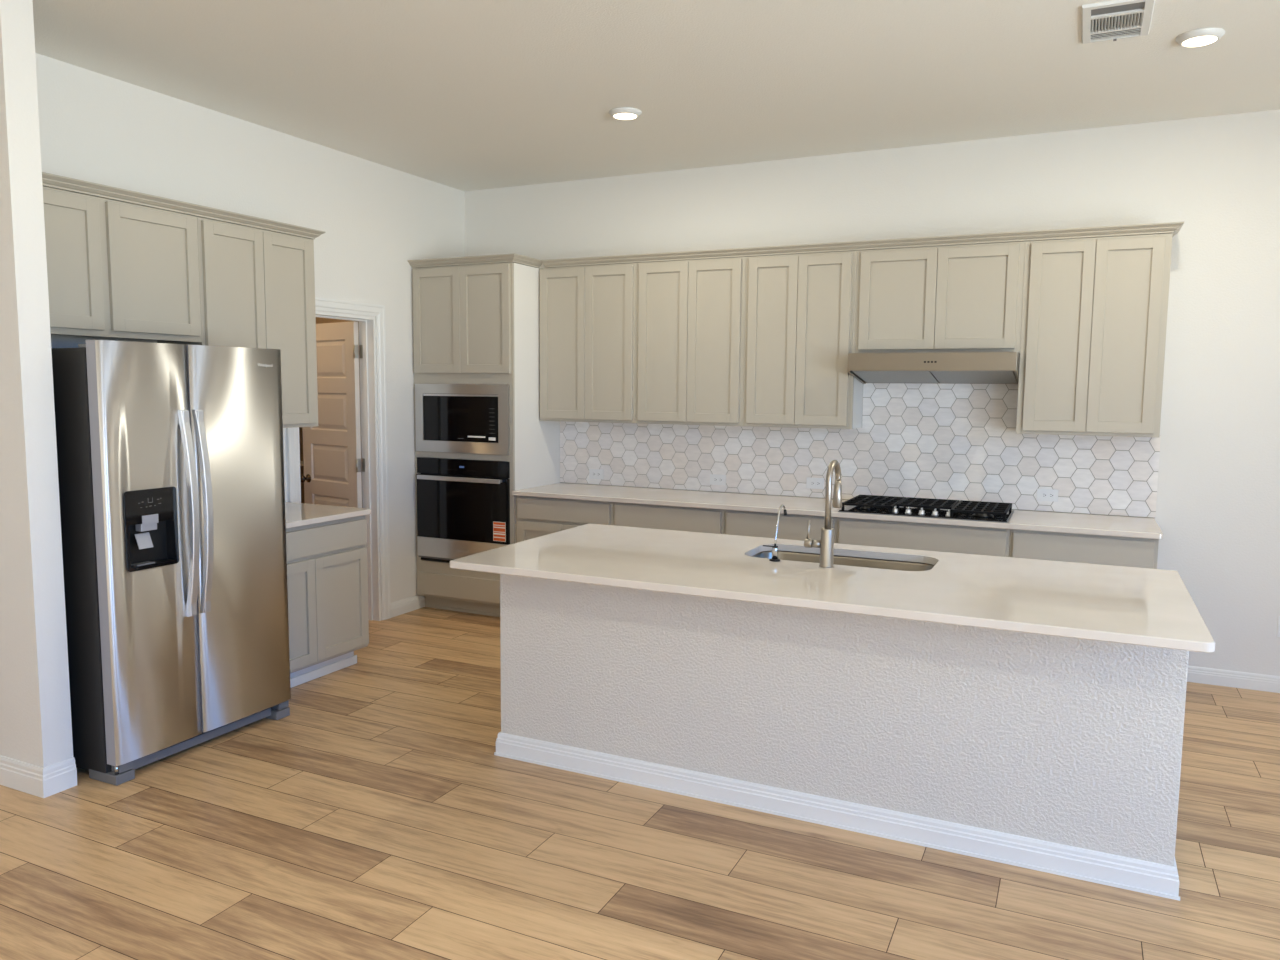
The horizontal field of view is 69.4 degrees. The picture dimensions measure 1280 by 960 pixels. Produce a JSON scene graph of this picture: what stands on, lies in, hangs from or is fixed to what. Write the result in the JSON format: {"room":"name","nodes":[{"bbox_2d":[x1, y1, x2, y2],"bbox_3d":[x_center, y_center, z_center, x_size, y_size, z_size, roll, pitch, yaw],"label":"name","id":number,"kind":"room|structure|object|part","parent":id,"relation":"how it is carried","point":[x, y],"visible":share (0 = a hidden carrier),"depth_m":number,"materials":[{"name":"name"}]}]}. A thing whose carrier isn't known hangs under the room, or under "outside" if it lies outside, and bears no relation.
{"room":"kitchen","nodes":[
{"label":"kitchen","id":0,"kind":"room"},
{"bbox_2d":[0,0,72,767],"bbox_3d":[-3.480,-0.364,4.101,2.605,3.091,0.119,3,6,25],"label":"wall","id":1,"kind":"structure","parent":0,"point":[36,723],"depth_m":3.55,"materials":[{"name":"white paint"}]},
{"bbox_2d":[0,755,43,797],"bbox_3d":[-3.514,1.123,4.185,2.621,0.115,0.016,3,6,25],"label":"baseboard","id":2,"kind":"structure","parent":1,"relation":"attached to","point":[25,777],"depth_m":3.68,"materials":[{"name":"white paint"}]},
{"bbox_2d":[43,757,76,797],"bbox_3d":[-2.313,1.184,3.682,0.016,0.115,0.135,3,6,25],"label":"baseboard","id":3,"kind":"structure","parent":1,"relation":"attached to","point":[58,777],"depth_m":3.68,"materials":[{"name":"white paint"}]},
{"bbox_2d":[35,53,464,602],"bbox_3d":[-2.184,-0.498,5.563,0.119,3.091,3.647,3,6,25],"label":"wall","id":4,"kind":"structure","parent":0,"point":[375,218],"depth_m":5.56,"materials":[{"name":"white paint"}]},
{"bbox_2d":[43,186,201,342],"bbox_3d":[-2.543,-0.962,4.222,0.329,0.616,1.006,3,6,25],"label":"upper cabinet","id":5,"kind":"object","parent":4,"relation":"attached to","point":[116,269],"visible":0.87,"depth_m":4.21,"materials":[{"name":"beige paint"}]},
{"bbox_3d":[-2.511,-0.939,3.930,0.020,0.573,0.456,3,6,25],"label":"cabinet door","id":6,"kind":"part","parent":5,"relation":"part of","materials":[{"name":"beige paint"}]},
{"bbox_3d":[-2.296,-0.983,4.381,0.020,0.573,0.462,3,6,25],"label":"cabinet door","id":7,"kind":"part","parent":5,"relation":"part of","materials":[{"name":"beige paint"}]},
{"bbox_2d":[42,172,325,238],"bbox_3d":[-2.353,-1.329,4.551,0.356,0.046,1.824,3,6,25],"label":"crown molding","id":8,"kind":"structure","parent":5,"relation":"on","point":[49,180],"depth_m":4.42,"materials":[{"name":"beige paint"}]},
{"bbox_2d":[168,217,317,427],"bbox_3d":[-2.162,-0.816,5.043,0.329,1.064,0.771,3,6,25],"label":"upper cabinet","id":9,"kind":"object","parent":4,"relation":"attached to","point":[257,286],"visible":0.64,"depth_m":4.96,"materials":[{"name":"beige paint"}]},
{"bbox_3d":[-2.101,-0.795,4.814,0.020,1.029,0.370,3,6,25],"label":"cabinet door","id":10,"kind":"part","parent":9,"relation":"part of","materials":[{"name":"beige paint"}]},
{"bbox_3d":[-1.946,-0.826,5.138,0.020,1.029,0.346,3,6,25],"label":"cabinet door","id":11,"kind":"part","parent":9,"relation":"part of","materials":[{"name":"beige paint"}]},
{"bbox_2d":[300,321,361,507],"bbox_3d":[-2.172,-0.076,6.528,0.684,2.035,0.169,5,7,39],"label":"door","id":12,"kind":"structure","parent":4,"relation":"in","point":[331,448],"depth_m":6.42,"materials":[{"name":"beige paint"}]},
{"bbox_3d":[-2.387,-0.013,6.712,0.060,0.060,0.169,5,7,39],"label":"knob","id":13,"kind":"part","parent":12,"relation":"part of","materials":[{"name":"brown metal"}]},
{"bbox_2d":[286,297,390,619],"bbox_3d":[-1.933,-0.070,5.980,0.020,2.159,0.880,3,6,25],"label":"trim","id":14,"kind":"structure","parent":4,"relation":"attached to","point":[321,304],"depth_m":6.28,"materials":[{"name":"white paint"}]},
{"bbox_2d":[297,311,380,620],"bbox_3d":[-1.997,-0.031,6.014,0.127,2.075,0.712,3,6,25],"label":"trim","id":15,"kind":"structure","parent":4,"relation":"attached to","point":[368,395],"depth_m":6.29,"materials":[{"name":"white paint"}]},
{"bbox_2d":[360,345,364,471],"bbox_3d":[-1.890,-0.097,6.332,0.030,1.640,0.002,3,6,25],"label":"door hinge","id":16,"kind":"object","parent":4,"relation":"attached to","point":[361,346],"depth_m":6.29,"materials":[{"name":"silver metal"}]},
{"bbox_2d":[391,595,424,617],"bbox_3d":[-1.675,0.901,6.645,0.016,0.100,0.385,3,6,25],"label":"baseboard","id":17,"kind":"structure","parent":4,"relation":"attached to","point":[416,602],"depth_m":6.64,"materials":[{"name":"white paint"}]},
{"bbox_2d":[299,317,362,507],"bbox_3d":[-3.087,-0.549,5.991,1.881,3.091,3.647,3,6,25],"label":"door frame","id":18,"kind":"structure","parent":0,"point":[318,320],"depth_m":7.75,"materials":[{"name":"beige wood"}]},
{"bbox_2d":[424,393,497,396],"bbox_3d":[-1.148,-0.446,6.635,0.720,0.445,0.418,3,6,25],"label":"handle","id":19,"kind":"object","parent":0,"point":[425,394],"depth_m":6.41,"materials":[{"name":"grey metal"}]},
{"bbox_2d":[0,607,1279,959],"bbox_3d":[-0.852,1.467,1.801,9.700,0.050,9.800,3,6,25],"label":"floor","id":20,"kind":"structure","parent":0,"point":[379,818],"depth_m":3.15,"materials":[{"name":"brown wood"}]},
{"bbox_2d":[51,340,290,785],"bbox_3d":[-2.242,0.291,4.213,0.890,1.785,0.915,3,6,25],"label":"refrigerator","id":21,"kind":"object","parent":20,"relation":"on","point":[170,457],"visible":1,"depth_m":3.89,"materials":[{"name":"grey metal"}]},
{"bbox_3d":[-2.036,0.288,3.831,0.063,1.701,0.405,3,6,25],"label":"door","id":22,"kind":"part","parent":21,"relation":"part of","materials":[{"name":"silver metal"}]},
{"bbox_3d":[-1.912,0.146,3.935,0.071,0.886,0.033,3,6,25],"label":"door handle","id":23,"kind":"part","parent":21,"relation":"part of","materials":[{"name":"silver metal"}]},
{"bbox_3d":[-1.881,0.140,3.998,0.071,0.886,0.033,3,6,25],"label":"door handle","id":24,"kind":"part","parent":21,"relation":"part of","materials":[{"name":"silver metal"}]},
{"bbox_3d":[-1.838,0.249,4.245,0.063,1.701,0.503,3,6,25],"label":"door","id":25,"kind":"part","parent":21,"relation":"part of","materials":[{"name":"silver metal"}]},
{"bbox_2d":[286,515,368,687],"bbox_3d":[-2.031,0.656,5.134,0.637,0.882,0.814,3,6,25],"label":"base cabinet","id":26,"kind":"object","parent":20,"relation":"on","point":[327,571],"visible":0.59,"depth_m":5.08,"materials":[{"name":"beige paint"}]},
{"bbox_3d":[-1.840,0.722,4.824,0.020,0.566,0.390,3,6,25],"label":"cabinet door","id":27,"kind":"part","parent":26,"relation":"part of","materials":[{"name":"beige paint"}]},
{"bbox_3d":[-1.750,0.329,4.967,0.020,0.146,0.793,3,6,25],"label":"drawer","id":28,"kind":"part","parent":26,"relation":"part of","materials":[{"name":"beige paint"}]},
{"bbox_2d":[285,502,370,528],"bbox_3d":[-2.016,0.200,5.090,0.658,0.030,0.830,3,6,25],"label":"countertop","id":29,"kind":"structure","parent":26,"relation":"on","point":[296,514],"depth_m":5.15,"materials":[{"name":"stone"}]},
{"bbox_3d":[-1.669,0.687,5.181,0.020,0.566,0.400,3,6,25],"label":"cabinet door","id":30,"kind":"part","parent":26,"relation":"part of","materials":[{"name":"beige paint"}]},
{"bbox_2d":[412,262,559,616],"bbox_3d":[-1.109,-0.281,6.736,0.839,2.445,0.649,3,6,25],"label":"tall cabinet","id":31,"kind":"object","parent":20,"relation":"on","point":[476,323],"visible":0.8,"depth_m":6.42,"materials":[{"name":"beige paint"}]},
{"bbox_3d":[-1.417,-1.109,6.455,0.400,0.721,0.020,3,6,25],"label":"cabinet door","id":32,"kind":"part","parent":31,"relation":"part of","materials":[{"name":"beige paint"}]},
{"bbox_3d":[-1.252,0.762,6.554,0.803,0.158,0.020,3,6,25],"label":"drawer","id":33,"kind":"part","parent":31,"relation":"part of","materials":[{"name":"beige paint"}]},
{"bbox_2d":[415,384,509,454],"bbox_3d":[-1.153,-0.446,6.625,0.783,0.478,0.440,3,6,25],"label":"microwave","id":34,"kind":"object","parent":31,"relation":"in","point":[454,418],"visible":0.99,"depth_m":6.42,"materials":[{"name":"silver metal"}]},
{"bbox_3d":[-1.247,-0.425,6.442,0.636,0.313,0.015,3,6,25],"label":"door","id":35,"kind":"part","parent":34,"relation":"part of","materials":[{"name":"black glass"}]},
{"bbox_2d":[416,457,509,562],"bbox_3d":[-1.151,0.208,6.702,0.778,0.744,0.573,3,6,25],"label":"oven","id":36,"kind":"object","parent":31,"relation":"in","point":[463,505],"visible":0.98,"depth_m":6.48,"materials":[{"name":"black glass"}]},
{"bbox_3d":[-1.259,-0.007,6.441,0.700,0.030,0.047,3,6,25],"label":"handle","id":37,"kind":"part","parent":36,"relation":"part of","materials":[{"name":"silver metal"}]},
{"bbox_3d":[-1.248,0.198,6.495,0.778,0.452,0.026,3,6,25],"label":"door","id":38,"kind":"part","parent":36,"relation":"part of","materials":[{"name":"black glass"}]},
{"bbox_3d":[-1.251,0.493,6.525,0.778,0.138,0.026,3,6,25],"label":"door panel","id":39,"kind":"part","parent":36,"relation":"part of","materials":[{"name":"silver metal"}]},
{"bbox_3d":[-1.244,-0.088,6.471,0.778,0.112,0.018,3,6,25],"label":"control panel","id":40,"kind":"part","parent":36,"relation":"part of","materials":[{"name":"black glass"}]},
{"bbox_3d":[-1.054,-1.089,6.283,0.400,0.721,0.020,3,6,25],"label":"cabinet door","id":41,"kind":"part","parent":31,"relation":"part of","materials":[{"name":"beige paint"}]},
{"bbox_3d":[-0.730,-0.263,6.579,0.018,2.445,0.608,3,6,25],"label":"panel","id":42,"kind":"part","parent":31,"relation":"part of","materials":[{"name":"white paint"}]},
{"bbox_2d":[515,495,613,542],"bbox_3d":[-0.390,0.535,6.482,0.755,0.882,0.627,3,6,25],"label":"base cabinet","id":43,"kind":"object","parent":20,"relation":"on","point":[536,517],"visible":0.31,"depth_m":6.20,"materials":[{"name":"beige paint"}]},
{"bbox_3d":[-0.679,0.578,6.286,0.352,0.582,0.020,3,6,25],"label":"cabinet door","id":44,"kind":"part","parent":43,"relation":"part of","materials":[{"name":"beige paint"}]},
{"bbox_3d":[-0.515,0.207,6.173,0.707,0.138,0.020,3,6,25],"label":"drawer","id":45,"kind":"part","parent":43,"relation":"part of","materials":[{"name":"beige paint"}]},
{"bbox_3d":[-0.359,0.596,6.135,0.352,0.582,0.020,3,6,25],"label":"cabinet door","id":46,"kind":"part","parent":43,"relation":"part of","materials":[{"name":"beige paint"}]},
{"bbox_2d":[614,502,724,533],"bbox_3d":[0.297,0.574,6.157,0.765,0.882,0.627,3,6,25],"label":"base cabinet","id":47,"kind":"object","parent":20,"relation":"on","point":[703,520],"visible":0.24,"depth_m":5.83,"materials":[{"name":"beige paint"}]},
{"bbox_2d":[724,510,836,542],"bbox_3d":[0.957,0.611,5.844,0.694,0.882,0.627,3,6,25],"label":"base cabinet","id":48,"kind":"object","parent":20,"relation":"on","point":[741,523],"visible":0.19,"depth_m":5.54,"materials":[{"name":"beige paint"}]},
{"bbox_2d":[494,574,1188,900],"bbox_3d":[0.735,0.804,3.874,2.630,0.884,0.875,3,6,25],"label":"kitchen island","id":49,"kind":"object","parent":20,"relation":"on","point":[1058,755],"visible":0.78,"depth_m":3.37,"materials":[{"name":"beige paint"}]},
{"bbox_2d":[450,524,1214,652],"bbox_3d":[0.682,0.360,3.723,2.670,0.030,1.189,3,6,25],"label":"island countertop","id":50,"kind":"structure","parent":49,"relation":"on","point":[1108,603],"depth_m":3.44,"materials":[{"name":"stone"}]},
{"bbox_2d":[763,505,786,561],"bbox_3d":[0.561,0.216,3.852,0.075,0.227,0.119,3,6,25],"label":"water faucet","id":51,"kind":"object","parent":50,"relation":"on","point":[774,558],"visible":1,"depth_m":3.81,"materials":[{"name":"silver metal"}]},
{"bbox_3d":[0.582,0.186,3.846,0.011,0.166,0.095,4,7,33],"label":"spout","id":52,"kind":"part","parent":51,"relation":"part of","materials":[{"name":"silver metal"}]},
{"bbox_2d":[804,460,841,567],"bbox_3d":[0.753,0.128,3.767,0.120,0.424,0.201,3,6,25],"label":"kitchen faucet","id":53,"kind":"object","parent":50,"relation":"on","point":[826,544],"visible":1,"depth_m":3.69,"materials":[{"name":"silver metal"}]},
{"bbox_3d":[0.696,0.218,3.722,0.066,0.110,0.036,3,6,25],"label":"handle","id":54,"kind":"part","parent":53,"relation":"part of","materials":[{"name":"silver metal"}]},
{"bbox_3d":[0.784,0.053,3.751,0.025,0.270,0.181,3,6,25],"label":"spout","id":55,"kind":"part","parent":53,"relation":"part of","materials":[{"name":"silver metal"}]},
{"bbox_2d":[751,551,934,570],"bbox_3d":[0.849,0.461,3.943,0.830,0.210,0.429,3,6,25],"label":"sink","id":56,"kind":"object","parent":50,"relation":"in","point":[782,555],"visible":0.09,"depth_m":4.09,"materials":[{"name":"silver metal"}]},
{"bbox_3d":[0.576,1.225,3.588,2.630,0.100,0.151,3,6,25],"label":"baseboard","id":57,"kind":"part","parent":49,"relation":"part of","materials":[{"name":"white paint"}]},
{"bbox_2d":[836,517,1010,556],"bbox_3d":[1.695,0.652,5.495,0.940,0.882,0.627,3,6,25],"label":"base cabinet","id":58,"kind":"object","parent":20,"relation":"on","point":[865,532],"visible":0.19,"depth_m":5.17,"materials":[{"name":"beige paint"}]},
{"bbox_2d":[1009,529,1158,568],"bbox_3d":[2.436,0.693,5.144,0.699,0.882,0.627,3,6,25],"label":"base cabinet","id":59,"kind":"object","parent":20,"relation":"on","point":[1027,544],"visible":0.16,"depth_m":4.82,"materials":[{"name":"beige paint"}]},
{"bbox_2d":[512,483,1162,538],"bbox_3d":[1.018,0.159,5.762,3.875,0.030,0.647,3,6,25],"label":"countertop","id":60,"kind":"structure","parent":59,"relation":"on","point":[1076,523],"depth_m":5.55,"materials":[{"name":"stone"}]},
{"bbox_2d":[838,495,1013,522],"bbox_3d":[1.674,0.160,5.399,0.917,0.050,0.525,3,6,25],"label":"gas cooktop","id":61,"kind":"object","parent":60,"relation":"in","point":[865,504],"visible":0.98,"depth_m":5.32,"materials":[{"name":"black metal"}]},
{"bbox_3d":[1.334,0.159,5.429,0.084,0.019,0.084,3,6,25],"label":"burner","id":62,"kind":"part","parent":61,"relation":"part of","materials":[{"name":"black plastic"}]},
{"bbox_3d":[1.456,0.167,5.279,0.038,0.034,0.038,3,6,25],"label":"knob","id":63,"kind":"part","parent":61,"relation":"part of","materials":[{"name":"silver metal"}]},
{"bbox_3d":[1.523,0.171,5.247,0.038,0.034,0.038,3,6,25],"label":"knob","id":64,"kind":"part","parent":61,"relation":"part of","materials":[{"name":"silver metal"}]},
{"bbox_3d":[1.674,0.180,5.401,0.917,0.011,0.525,3,6,25],"label":"glass","id":65,"kind":"part","parent":61,"relation":"part of","materials":[{"name":"grey glass"}]},
{"bbox_3d":[1.911,0.191,5.155,0.114,0.019,0.114,3,6,25],"label":"burner","id":66,"kind":"part","parent":61,"relation":"part of","materials":[{"name":"black plastic"}]},
{"bbox_2d":[33,0,1279,191],"bbox_3d":[-0.825,-1.684,1.487,9.700,0.100,9.800,3,6,25],"label":"ceiling","id":67,"kind":"structure","parent":0,"point":[463,95],"depth_m":4.30,"materials":[{"name":"white paint"}]},
{"bbox_2d":[609,107,641,119],"bbox_3d":[-0.079,-1.960,4.959,0.178,0.026,0.178,3,6,25],"label":"recessed light","id":68,"kind":"object","parent":67,"relation":"in","point":[620,113],"visible":1,"depth_m":4.92,"materials":[{"name":"white plastic"}]},
{"bbox_2d":[1082,0,1154,43],"bbox_3d":[1.890,-1.817,3.669,0.250,0.020,0.410,3,6,25],"label":"ceiling vent","id":69,"kind":"object","parent":67,"relation":"in","point":[1113,20],"visible":1,"depth_m":3.66,"materials":[{"name":"white metal"}]},
{"bbox_3d":[1.835,-1.813,3.554,0.184,0.002,0.077,3,6,25],"label":"damper plate","id":70,"kind":"part","parent":69,"relation":"part of","materials":[{"name":"grey plastic"}]},
{"bbox_2d":[1175,27,1224,47],"bbox_3d":[2.318,-1.826,3.830,0.178,0.026,0.178,3,6,25],"label":"recessed light","id":71,"kind":"object","parent":67,"relation":"in","point":[1200,37],"visible":1,"depth_m":3.79,"materials":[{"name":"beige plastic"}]},
{"bbox_2d":[465,109,1279,675],"bbox_3d":[1.248,-0.513,6.003,9.700,3.091,0.100,3,6,25],"label":"wall","id":72,"kind":"structure","parent":0,"point":[1218,503],"depth_m":5.16,"materials":[{"name":"white paint"}]},
{"bbox_2d":[539,263,636,422],"bbox_3d":[-0.308,-0.943,6.476,0.758,1.064,0.313,3,6,25],"label":"upper cabinet","id":73,"kind":"object","parent":72,"relation":"attached to","point":[588,314],"visible":0.98,"depth_m":6.33,"materials":[{"name":"beige paint"}]},
{"bbox_3d":[-0.538,-0.942,6.423,0.357,1.029,0.020,3,6,25],"label":"cabinet door","id":74,"kind":"part","parent":73,"relation":"part of","materials":[{"name":"beige paint"}]},
{"bbox_3d":[-0.212,-0.924,6.269,0.360,1.029,0.020,3,6,25],"label":"cabinet door","id":75,"kind":"part","parent":73,"relation":"part of","materials":[{"name":"beige paint"}]},
{"bbox_2d":[636,257,745,425],"bbox_3d":[0.377,-0.904,6.152,0.760,1.064,0.313,3,6,25],"label":"upper cabinet","id":76,"kind":"object","parent":72,"relation":"attached to","point":[690,331],"visible":0.97,"depth_m":6.01,"materials":[{"name":"beige paint"}]},
{"bbox_3d":[0.150,-0.903,6.097,0.352,1.029,0.020,3,6,25],"label":"cabinet door","id":77,"kind":"part","parent":76,"relation":"part of","materials":[{"name":"beige paint"}]},
{"bbox_3d":[0.473,-0.885,5.944,0.357,1.029,0.020,3,6,25],"label":"cabinet door","id":78,"kind":"part","parent":76,"relation":"part of","materials":[{"name":"beige paint"}]},
{"bbox_2d":[743,251,862,428],"bbox_3d":[1.035,-0.868,5.840,0.696,1.064,0.314,3,6,25],"label":"upper cabinet","id":79,"kind":"object","parent":72,"relation":"attached to","point":[798,339],"depth_m":5.70,"materials":[{"name":"beige paint"}]},
{"bbox_3d":[0.823,-0.866,5.779,0.316,1.029,0.020,3,6,25],"label":"cabinet door","id":80,"kind":"part","parent":79,"relation":"part of","materials":[{"name":"beige paint"}]},
{"bbox_3d":[1.114,-0.850,5.641,0.324,1.029,0.020,3,6,25],"label":"cabinet door","id":81,"kind":"part","parent":79,"relation":"part of","materials":[{"name":"beige paint"}]},
{"bbox_3d":[1.349,-0.851,5.703,0.011,1.063,0.293,3,6,25],"label":"filler strip","id":82,"kind":"part","parent":79,"relation":"part of","materials":[{"name":"beige wood"}]},
{"bbox_2d":[560,383,1160,517],"bbox_3d":[1.161,-0.339,6.001,3.878,0.917,0.009,3,6,25],"label":"tile backsplash","id":83,"kind":"structure","parent":72,"relation":"attached to","point":[914,440],"depth_m":5.77,"materials":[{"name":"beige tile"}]},
{"bbox_2d":[589,469,603,478],"bbox_3d":[-0.318,-0.043,6.728,0.116,0.072,0.009,3,6,25],"label":"wall outlet","id":84,"kind":"object","parent":83,"relation":"attached to","point":[593,473],"visible":1,"depth_m":6.72,"materials":[{"name":"white plastic"}]},
{"bbox_2d":[710,474,725,484],"bbox_3d":[0.532,-0.002,6.324,0.116,0.072,0.009,3,6,25],"label":"wall outlet","id":85,"kind":"object","parent":83,"relation":"attached to","point":[715,479],"visible":1,"depth_m":6.32,"materials":[{"name":"white plastic"}]},
{"bbox_2d":[806,477,823,488],"bbox_3d":[1.143,0.021,6.034,0.116,0.072,0.009,3,6,25],"label":"wall outlet","id":86,"kind":"object","parent":83,"relation":"attached to","point":[812,483],"visible":1,"depth_m":6.03,"materials":[{"name":"white plastic"}]},
{"bbox_2d":[1036,489,1058,501],"bbox_3d":[2.396,0.089,5.441,0.116,0.072,0.009,3,6,25],"label":"wall outlet","id":87,"kind":"object","parent":83,"relation":"attached to","point":[1051,495],"visible":1,"depth_m":5.44,"materials":[{"name":"white plastic"}]},
{"bbox_2d":[1041,492,1046,497],"bbox_3d":[2.378,0.089,5.446,0.029,0.033,0.003,3,6,25],"label":"receptacle","id":88,"kind":"object","parent":87,"relation":"attached to","point":[1043,494],"depth_m":5.44,"materials":[{"name":"white plastic"}]},
{"bbox_2d":[1048,493,1053,497],"bbox_3d":[2.412,0.091,5.430,0.029,0.033,0.003,3,6,25],"label":"receptacle","id":89,"kind":"object","parent":87,"relation":"attached to","point":[1050,495],"depth_m":5.43,"materials":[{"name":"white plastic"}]},
{"bbox_2d":[848,352,1019,383],"bbox_3d":[1.729,-0.650,5.424,0.917,0.175,0.480,3,6,25],"label":"range hood","id":90,"kind":"object","parent":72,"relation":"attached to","point":[945,367],"visible":0.99,"depth_m":5.27,"materials":[{"name":"silver metal"}]},
{"bbox_2d":[854,241,1024,352],"bbox_3d":[1.770,-1.051,5.471,0.927,0.613,0.313,3,6,25],"label":"upper cabinet","id":91,"kind":"object","parent":72,"relation":"attached to","point":[953,298],"visible":0.86,"depth_m":5.32,"materials":[{"name":"beige paint"}]},
{"bbox_2d":[408,222,1183,267],"bbox_3d":[0.657,-1.424,5.767,4.740,0.046,0.675,3,6,25],"label":"crown molding","id":92,"kind":"structure","parent":91,"relation":"on","point":[1171,227],"depth_m":5.57,"materials":[{"name":"beige paint"}]},
{"bbox_3d":[1.510,-1.055,5.432,0.437,0.572,0.020,3,6,25],"label":"cabinet door","id":93,"kind":"part","parent":91,"relation":"part of","materials":[{"name":"beige paint"}]},
{"bbox_3d":[1.905,-1.033,5.245,0.433,0.572,0.020,3,6,25],"label":"cabinet door","id":94,"kind":"part","parent":91,"relation":"part of","materials":[{"name":"beige paint"}]},
{"bbox_2d":[1016,233,1172,436],"bbox_3d":[2.507,-0.785,5.143,0.709,1.064,0.313,3,6,25],"label":"upper cabinet","id":95,"kind":"object","parent":72,"relation":"attached to","point":[1095,310],"visible":1,"depth_m":5.00,"materials":[{"name":"beige paint"}]},
{"bbox_3d":[2.298,-0.783,5.080,0.320,1.029,0.020,3,6,25],"label":"cabinet door","id":96,"kind":"part","parent":95,"relation":"part of","materials":[{"name":"beige paint"}]},
{"bbox_3d":[2.591,-0.767,4.942,0.324,1.029,0.020,3,6,25],"label":"cabinet door","id":97,"kind":"part","parent":95,"relation":"part of","materials":[{"name":"beige paint"}]},
{"bbox_2d":[1187,666,1279,692],"bbox_3d":[4.189,1.153,4.690,2.900,0.088,0.016,3,6,25],"label":"baseboard","id":98,"kind":"structure","parent":72,"relation":"attached to","point":[1269,683],"depth_m":5.11,"materials":[{"name":"white paint"}]}
]}

